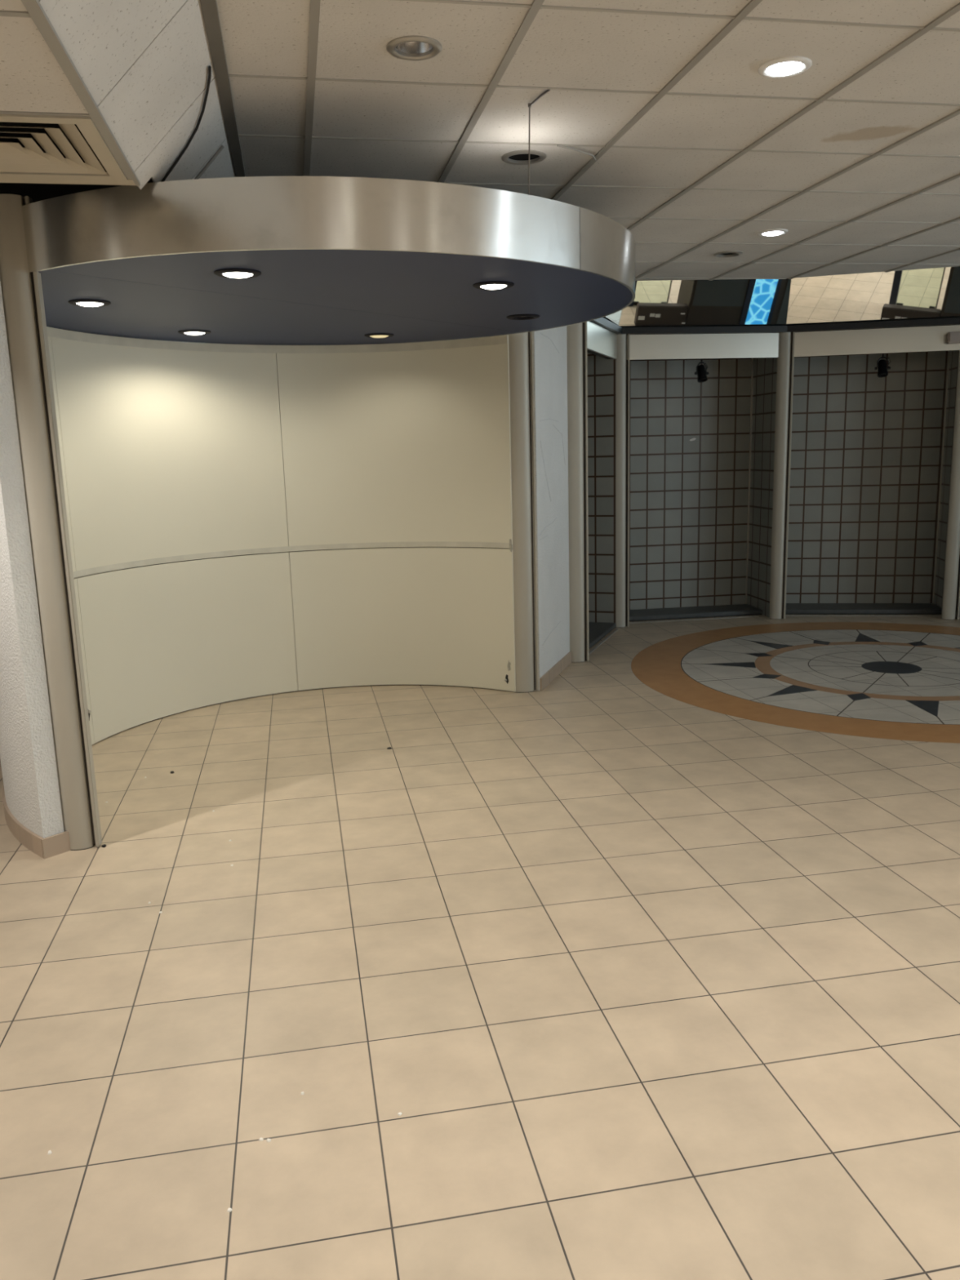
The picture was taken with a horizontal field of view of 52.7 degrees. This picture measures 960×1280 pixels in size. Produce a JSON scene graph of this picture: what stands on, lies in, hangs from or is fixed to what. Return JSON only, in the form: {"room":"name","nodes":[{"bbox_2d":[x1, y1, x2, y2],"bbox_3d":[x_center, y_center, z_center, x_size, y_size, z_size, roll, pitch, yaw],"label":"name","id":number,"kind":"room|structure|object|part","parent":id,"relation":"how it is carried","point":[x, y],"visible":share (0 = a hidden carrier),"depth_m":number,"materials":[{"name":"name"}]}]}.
{"room":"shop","nodes":[
{"label":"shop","id":0,"kind":"room"},
{"bbox_2d":[0,280,64,838],"bbox_3d":[-2.142,-0.537,4.544,0.361,2.560,1.880,-4,11,-14],"label":"wall","id":1,"kind":"structure","parent":0,"point":[27,748],"depth_m":3.81,"materials":[{"name":"white paint"}]},
{"bbox_2d":[2,785,71,858],"bbox_3d":[-2.120,0.683,4.765,0.357,0.082,1.904,-5,12,-18],"label":"baseboard","id":2,"kind":"structure","parent":1,"relation":"attached to","point":[54,845],"depth_m":3.96,"materials":[{"name":"tile"}]},
{"bbox_2d":[0,177,153,202],"bbox_3d":[1.876,-2.063,1.256,13.900,0.100,17.400,-4,11,-10],"label":"ceiling","id":3,"kind":"structure","parent":0,"point":[37,192],"depth_m":6.09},
{"bbox_2d":[0,0,245,189],"bbox_3d":[-2.080,-0.602,-2.160,4.532,0.361,13.854,-4,11,-10],"label":"ceiling","id":4,"kind":"structure","parent":0,"point":[144,64],"depth_m":2.56,"materials":[{"name":"tile"}]},
{"bbox_2d":[0,114,127,180],"bbox_3d":[-1.365,-1.450,2.755,0.593,0.108,0.586,-4,11,-10],"label":"ceiling vent","id":5,"kind":"object","parent":4,"relation":"in","point":[32,146],"visible":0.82,"depth_m":2.86,"materials":[{"name":"beige metal"}]},
{"bbox_2d":[160,65,211,182],"bbox_3d":[-0.941,-1.661,3.191,0.093,0.254,0.503,-10,14,-38],"label":"cable","id":6,"kind":"object","parent":4,"relation":"attached to","point":[193,133],"visible":0.88,"depth_m":3.26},
{"bbox_2d":[46,326,515,745],"bbox_3d":[-1.344,-0.584,5.472,1.484,2.254,3.147,8,14,39],"label":"wall","id":7,"kind":"structure","parent":0,"point":[245,521],"depth_m":6.22,"materials":[{"name":"beige paint"}]},
{"bbox_3d":[-2.088,-0.845,4.439,0.200,1.306,1.475,-5,12,-17],"label":"panel","id":8,"kind":"part","parent":7,"relation":"part of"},
{"bbox_3d":[-2.058,0.260,4.654,0.200,0.936,1.475,-5,12,-17],"label":"panel","id":9,"kind":"part","parent":7,"relation":"part of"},
{"bbox_3d":[-1.819,-1.112,5.767,0.200,1.306,1.475,8,14,39],"label":"panel","id":10,"kind":"part","parent":7,"relation":"part of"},
{"bbox_3d":[-1.789,-0.007,5.983,0.200,0.936,1.475,8,14,39],"label":"panel","id":11,"kind":"part","parent":7,"relation":"part of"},
{"bbox_3d":[-0.529,-1.242,6.255,1.484,1.306,0.202,0,11,8],"label":"panel","id":12,"kind":"part","parent":7,"relation":"part of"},
{"bbox_3d":[-0.499,-0.138,6.471,1.484,0.936,0.202,0,11,8],"label":"panel","id":13,"kind":"part","parent":7,"relation":"part of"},
{"bbox_2d":[0,614,959,1279],"bbox_3d":[1.966,1.223,1.898,13.900,0.100,17.400,-4,11,-10],"label":"floor","id":14,"kind":"structure","parent":0,"point":[642,983],"depth_m":2.83,"materials":[{"name":"tile"}]},
{"bbox_2d":[0,194,102,850],"bbox_3d":[-1.675,-0.380,3.776,0.140,2.522,0.062,-4,11,-10],"label":"column","id":15,"kind":"structure","parent":14,"relation":"on","point":[22,294],"depth_m":3.74,"materials":[{"name":"grey metal"}]},
{"bbox_2d":[506,331,538,693],"bbox_3d":[0.273,-0.899,6.157,0.160,2.522,0.059,-4,11,-10],"label":"column","id":16,"kind":"structure","parent":14,"relation":"on","point":[521,375],"depth_m":6.15,"materials":[{"name":"grey metal"}]},
{"bbox_2d":[566,321,589,662],"bbox_3d":[0.702,-1.075,6.997,0.150,2.522,0.057,-2,11,-3],"label":"column","id":17,"kind":"structure","parent":14,"relation":"on","point":[576,334],"depth_m":6.98,"materials":[{"name":"grey metal"}]},
{"bbox_2d":[586,320,617,359],"bbox_3d":[0.869,-2.308,7.441,0.080,0.201,1.343,2,12,20],"label":"header panel","id":18,"kind":"object","parent":17,"relation":"attached to","point":[602,342],"visible":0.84,"depth_m":7.54,"materials":[{"name":"silver metal"}]},
{"bbox_2d":[590,310,622,334],"bbox_3d":[0.954,-2.689,7.344,0.174,0.571,1.499,2,12,20],"label":"pane","id":19,"kind":"object","parent":18,"relation":"on","point":[611,322],"visible":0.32,"depth_m":7.76,"materials":[{"name":"clear glass"}]},
{"bbox_3d":[0.958,-2.711,7.331,0.160,0.522,1.486,2,12,20],"label":"glass","id":20,"kind":"part","parent":19,"relation":"part of","materials":[{"name":"clear glass"}]},
{"bbox_2d":[588,622,616,648],"bbox_3d":[0.681,-0.012,8.017,0.608,0.047,1.356,2,12,20],"label":"stone plinth","id":21,"kind":"object","parent":14,"relation":"on","point":[597,630],"visible":0.24,"depth_m":8.21,"materials":[{"name":"grey stone"}]},
{"bbox_2d":[588,628,618,654],"bbox_3d":[0.983,0.027,7.887,0.020,0.004,1.288,2,12,20],"label":"floor track","id":22,"kind":"object","parent":14,"relation":"on","point":[616,629],"visible":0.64,"depth_m":7.96,"materials":[{"name":"grey metal"}]},
{"bbox_2d":[615,333,630,627],"bbox_3d":[1.206,-1.352,8.345,0.155,2.522,0.057,-1,11,4],"label":"column","id":23,"kind":"structure","parent":14,"relation":"on","point":[622,364],"depth_m":8.33,"materials":[{"name":"grey metal"}]},
{"bbox_2d":[626,333,778,359],"bbox_3d":[1.887,-2.493,8.246,1.334,0.201,0.080,-3,11,-7],"label":"header panel","id":24,"kind":"object","parent":23,"relation":"attached to","point":[738,345],"visible":0.97,"depth_m":8.21,"materials":[{"name":"silver metal"}]},
{"bbox_2d":[618,278,791,334],"bbox_3d":[1.879,-2.857,8.075,1.492,0.571,0.174,-3,11,-7],"label":"mirror","id":25,"kind":"object","parent":24,"relation":"on","point":[722,306],"visible":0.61,"depth_m":8.11,"materials":[{"name":"clear glass"}]},
{"bbox_3d":[1.878,-2.613,8.180,1.492,0.051,0.062,-3,11,-7],"label":"rail","id":26,"kind":"part","parent":25,"relation":"part of","materials":[{"name":"black metal"}]},
{"bbox_2d":[629,615,759,622],"bbox_3d":[1.938,-0.187,8.849,1.279,0.004,0.020,-3,11,-7],"label":"floor track","id":27,"kind":"object","parent":14,"relation":"on","point":[753,615],"visible":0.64,"depth_m":8.85,"materials":[{"name":"metal"}]},
{"bbox_2d":[629,604,762,621],"bbox_3d":[1.904,-0.254,9.085,1.395,0.047,0.373,-3,11,-7],"label":"stone plinth","id":28,"kind":"object","parent":14,"relation":"on","point":[671,613],"visible":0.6,"depth_m":8.98,"materials":[{"name":"grey stone"}]},
{"bbox_2d":[768,331,795,619],"bbox_3d":[2.654,-1.428,8.531,0.138,2.522,0.057,3,12,22],"label":"column","id":29,"kind":"structure","parent":14,"relation":"on","point":[785,359],"depth_m":8.51,"materials":[{"name":"grey metal"}]},
{"bbox_2d":[630,622,959,743],"bbox_3d":[2.877,0.191,6.785,3.610,0.002,3.610,-4,11,-10],"label":"medallion","id":30,"kind":"object","parent":14,"relation":"on","point":[886,681],"visible":1,"depth_m":6.62,"materials":[{"name":"tile"}]},
{"bbox_2d":[785,614,940,616],"bbox_3d":[3.467,-0.222,8.813,1.338,0.004,0.020,0,11,10],"label":"floor track","id":31,"kind":"object","parent":14,"relation":"on","point":[785,615],"visible":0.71,"depth_m":8.79,"materials":[{"name":"grey metal"}]},
{"bbox_2d":[785,603,942,614],"bbox_3d":[3.507,-0.291,9.048,1.454,0.047,0.373,0,11,10],"label":"stone plinth","id":32,"kind":"object","parent":14,"relation":"on","point":[791,608],"visible":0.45,"depth_m":8.94,"materials":[{"name":"grey stone"}]},
{"bbox_2d":[941,350,959,619],"bbox_3d":[4.096,-1.418,8.277,0.134,2.522,0.057,2,11,16],"label":"column","id":33,"kind":"structure","parent":14,"relation":"on","point":[951,595],"depth_m":8.36,"materials":[{"name":"grey metal"}]},
{"bbox_2d":[794,324,959,357],"bbox_3d":[3.347,-2.528,8.218,1.343,0.201,0.080,0,11,10],"label":"header panel","id":34,"kind":"object","parent":33,"relation":"attached to","point":[917,339],"visible":1,"depth_m":8.18,"materials":[{"name":"silver metal"}]},
{"bbox_2d":[786,266,959,332],"bbox_3d":[3.324,-2.891,8.048,1.487,0.571,0.174,0,11,10],"label":"mirror","id":35,"kind":"object","parent":34,"relation":"on","point":[924,297],"visible":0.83,"depth_m":8.08,"materials":[{"name":"clear glass"}]},
{"bbox_3d":[3.341,-2.647,8.152,1.487,0.051,0.062,0,11,10],"label":"rail","id":36,"kind":"part","parent":35,"relation":"part of","materials":[{"name":"black metal"}]},
{"bbox_2d":[946,331,959,343],"bbox_3d":[3.951,-2.508,8.041,0.145,0.090,0.069,0,11,10],"label":"junction box","id":37,"kind":"object","parent":34,"relation":"attached to","point":[953,337],"visible":1,"depth_m":8.02,"materials":[{"name":"grey plastic"}]},
{"bbox_3d":[3.946,-2.502,8.010,0.121,0.070,0.005,0,11,10],"label":"lid","id":38,"kind":"part","parent":37,"relation":"part of","materials":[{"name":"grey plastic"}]},
{"bbox_2d":[529,325,569,690],"bbox_3d":[0.448,-1.179,6.583,0.123,2.900,0.943,2,12,18],"label":"wall","id":39,"kind":"structure","parent":0,"point":[550,347],"depth_m":6.52,"materials":[{"name":"white paint"}]},
{"bbox_2d":[539,651,571,690],"bbox_3d":[0.548,0.204,6.833,0.012,0.085,0.943,2,12,18],"label":"baseboard","id":40,"kind":"structure","parent":39,"relation":"attached to","point":[564,662],"depth_m":6.74,"materials":[{"name":"tile"}]},
{"bbox_2d":[491,335,615,622],"bbox_3d":[0.635,-1.270,7.750,0.605,2.620,1.408,2,12,20],"label":"wall","id":41,"kind":"structure","parent":0,"point":[601,371],"depth_m":8.35,"materials":[{"name":"tile"}]},
{"bbox_2d":[216,0,959,280],"bbox_3d":[4.351,-1.445,0.485,9.190,0.026,14.560,-4,11,-10],"label":"ceiling","id":42,"kind":"structure","parent":0,"point":[698,153],"depth_m":3.54,"materials":[{"name":"tile"}]},
{"bbox_2d":[386,35,442,60],"bbox_3d":[-0.199,-1.811,2.927,0.168,0.060,0.168,-4,11,-10],"label":"recessed light","id":43,"kind":"object","parent":42,"relation":"in","point":[414,47],"visible":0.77,"depth_m":2.97,"materials":[{"name":"silver metal"}]},
{"bbox_2d":[501,150,546,164],"bbox_3d":[0.182,-2.077,4.050,0.196,0.130,0.196,-4,11,-10],"label":"recessed light","id":44,"kind":"object","parent":42,"relation":"in","point":[519,157],"visible":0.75,"depth_m":4.10,"materials":[{"name":"silver metal"}]},
{"bbox_2d":[528,88,550,195],"bbox_3d":[0.194,-1.755,3.442,0.036,0.283,0.268,-4,11,-13],"label":"wire","id":45,"kind":"object","parent":42,"relation":"hanging from","point":[530,104],"visible":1,"depth_m":3.46,"materials":[{"name":"metal"}]},
{"bbox_2d":[21,176,635,345],"bbox_3d":[-0.771,-1.718,4.747,3.024,0.243,3.024,-4,11,-10],"label":"canopy","id":46,"kind":"object","parent":45,"relation":"hanging from","point":[224,273],"depth_m":3.66,"materials":[{"name":"silver metal"}]},
{"bbox_3d":[-1.728,-1.513,4.291,0.176,0.066,0.176,-4,11,-10],"label":"recessed downlight","id":47,"kind":"part","parent":46,"relation":"part of","materials":[{"name":"white glass"}]},
{"bbox_3d":[-1.587,-1.731,5.388,0.176,0.066,0.176,-4,11,-10],"label":"recessed downlight","id":48,"kind":"part","parent":46,"relation":"part of","materials":[{"name":"white glass"}]},
{"bbox_3d":[-1.308,-1.688,5.190,1.618,0.010,2.998,7,14,38],"label":"underside panel","id":49,"kind":"part","parent":46,"relation":"part of","materials":[{"name":"grey paint"}]},
{"bbox_3d":[-0.771,-1.725,4.746,3.024,0.230,3.024,-4,11,-10],"label":"round canopy","id":50,"kind":"part","parent":46,"relation":"part of","materials":[{"name":"silver metal"}]},
{"bbox_3d":[-0.134,-1.540,4.269,1.377,0.010,2.988,7,14,38],"label":"underside panel","id":51,"kind":"part","parent":46,"relation":"part of","materials":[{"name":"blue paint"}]},
{"bbox_3d":[-0.600,-1.831,5.763,0.176,0.066,0.176,-4,11,-10],"label":"recessed downlight","id":52,"kind":"part","parent":46,"relation":"part of","materials":[{"name":"glass"}]},
{"bbox_3d":[0.057,-1.529,4.122,0.176,0.066,0.176,-4,11,-10],"label":"recessed downlight","id":53,"kind":"part","parent":46,"relation":"part of","materials":[{"name":"white glass"}]},
{"bbox_3d":[0.229,-1.735,5.137,0.176,0.060,0.176,-4,11,-10],"label":"recessed downlight","id":54,"kind":"part","parent":46,"relation":"part of","materials":[{"name":"black metal"}]},
{"bbox_2d":[556,144,596,160],"bbox_3d":[0.413,-2.006,3.991,0.042,0.013,0.275,8,15,40],"label":"lead","id":55,"kind":"object","parent":42,"relation":"attached to","point":[557,145],"visible":1,"depth_m":3.95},
{"bbox_2d":[713,250,742,257],"bbox_3d":[1.596,-2.543,6.237,0.190,0.130,0.190,-4,11,-10],"label":"recessed light","id":56,"kind":"object","parent":42,"relation":"in","point":[728,253],"visible":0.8,"depth_m":6.27,"materials":[{"name":"silver metal"}]},
{"bbox_2d":[757,228,787,236],"bbox_3d":[1.703,-2.390,5.640,0.168,0.066,0.168,-4,11,-10],"label":"recessed light","id":57,"kind":"object","parent":42,"relation":"in","point":[775,232],"visible":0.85,"depth_m":5.61,"materials":[{"name":"white"}]},
{"bbox_2d":[758,56,812,78],"bbox_3d":[0.993,-1.886,3.157,0.168,0.066,0.168,-4,11,-10],"label":"recessed light","id":58,"kind":"object","parent":42,"relation":"in","point":[787,66],"visible":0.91,"depth_m":3.14,"materials":[{"name":"white"}]},
{"bbox_2d":[629,333,777,617],"bbox_3d":[1.885,-1.495,8.727,1.399,2.620,0.605,-3,11,-7],"label":"wall","id":59,"kind":"structure","parent":0,"point":[701,455],"depth_m":9.03,"materials":[{"name":"tile"}]},
{"bbox_2d":[694,359,708,382],"bbox_3d":[1.953,-2.514,8.500,0.108,0.498,0.129,7,14,36],"label":"track spotlight","id":60,"kind":"object","parent":59,"relation":"hanging from","point":[701,372],"visible":0.96,"depth_m":8.51,"materials":[{"name":"black metal"}]},
{"bbox_2d":[786,320,958,608],"bbox_3d":[3.454,-1.531,8.691,1.458,2.620,0.605,0,11,10],"label":"wall","id":61,"kind":"structure","parent":0,"point":[871,455],"depth_m":8.98,"materials":[{"name":"tile"}]},
{"bbox_2d":[874,353,890,377],"bbox_3d":[3.537,-2.553,8.479,0.129,0.498,0.108,-8,13,-29],"label":"track spotlight","id":62,"kind":"object","parent":61,"relation":"hanging from","point":[882,367],"visible":0.96,"depth_m":8.49,"materials":[{"name":"black metal"}]}
]}

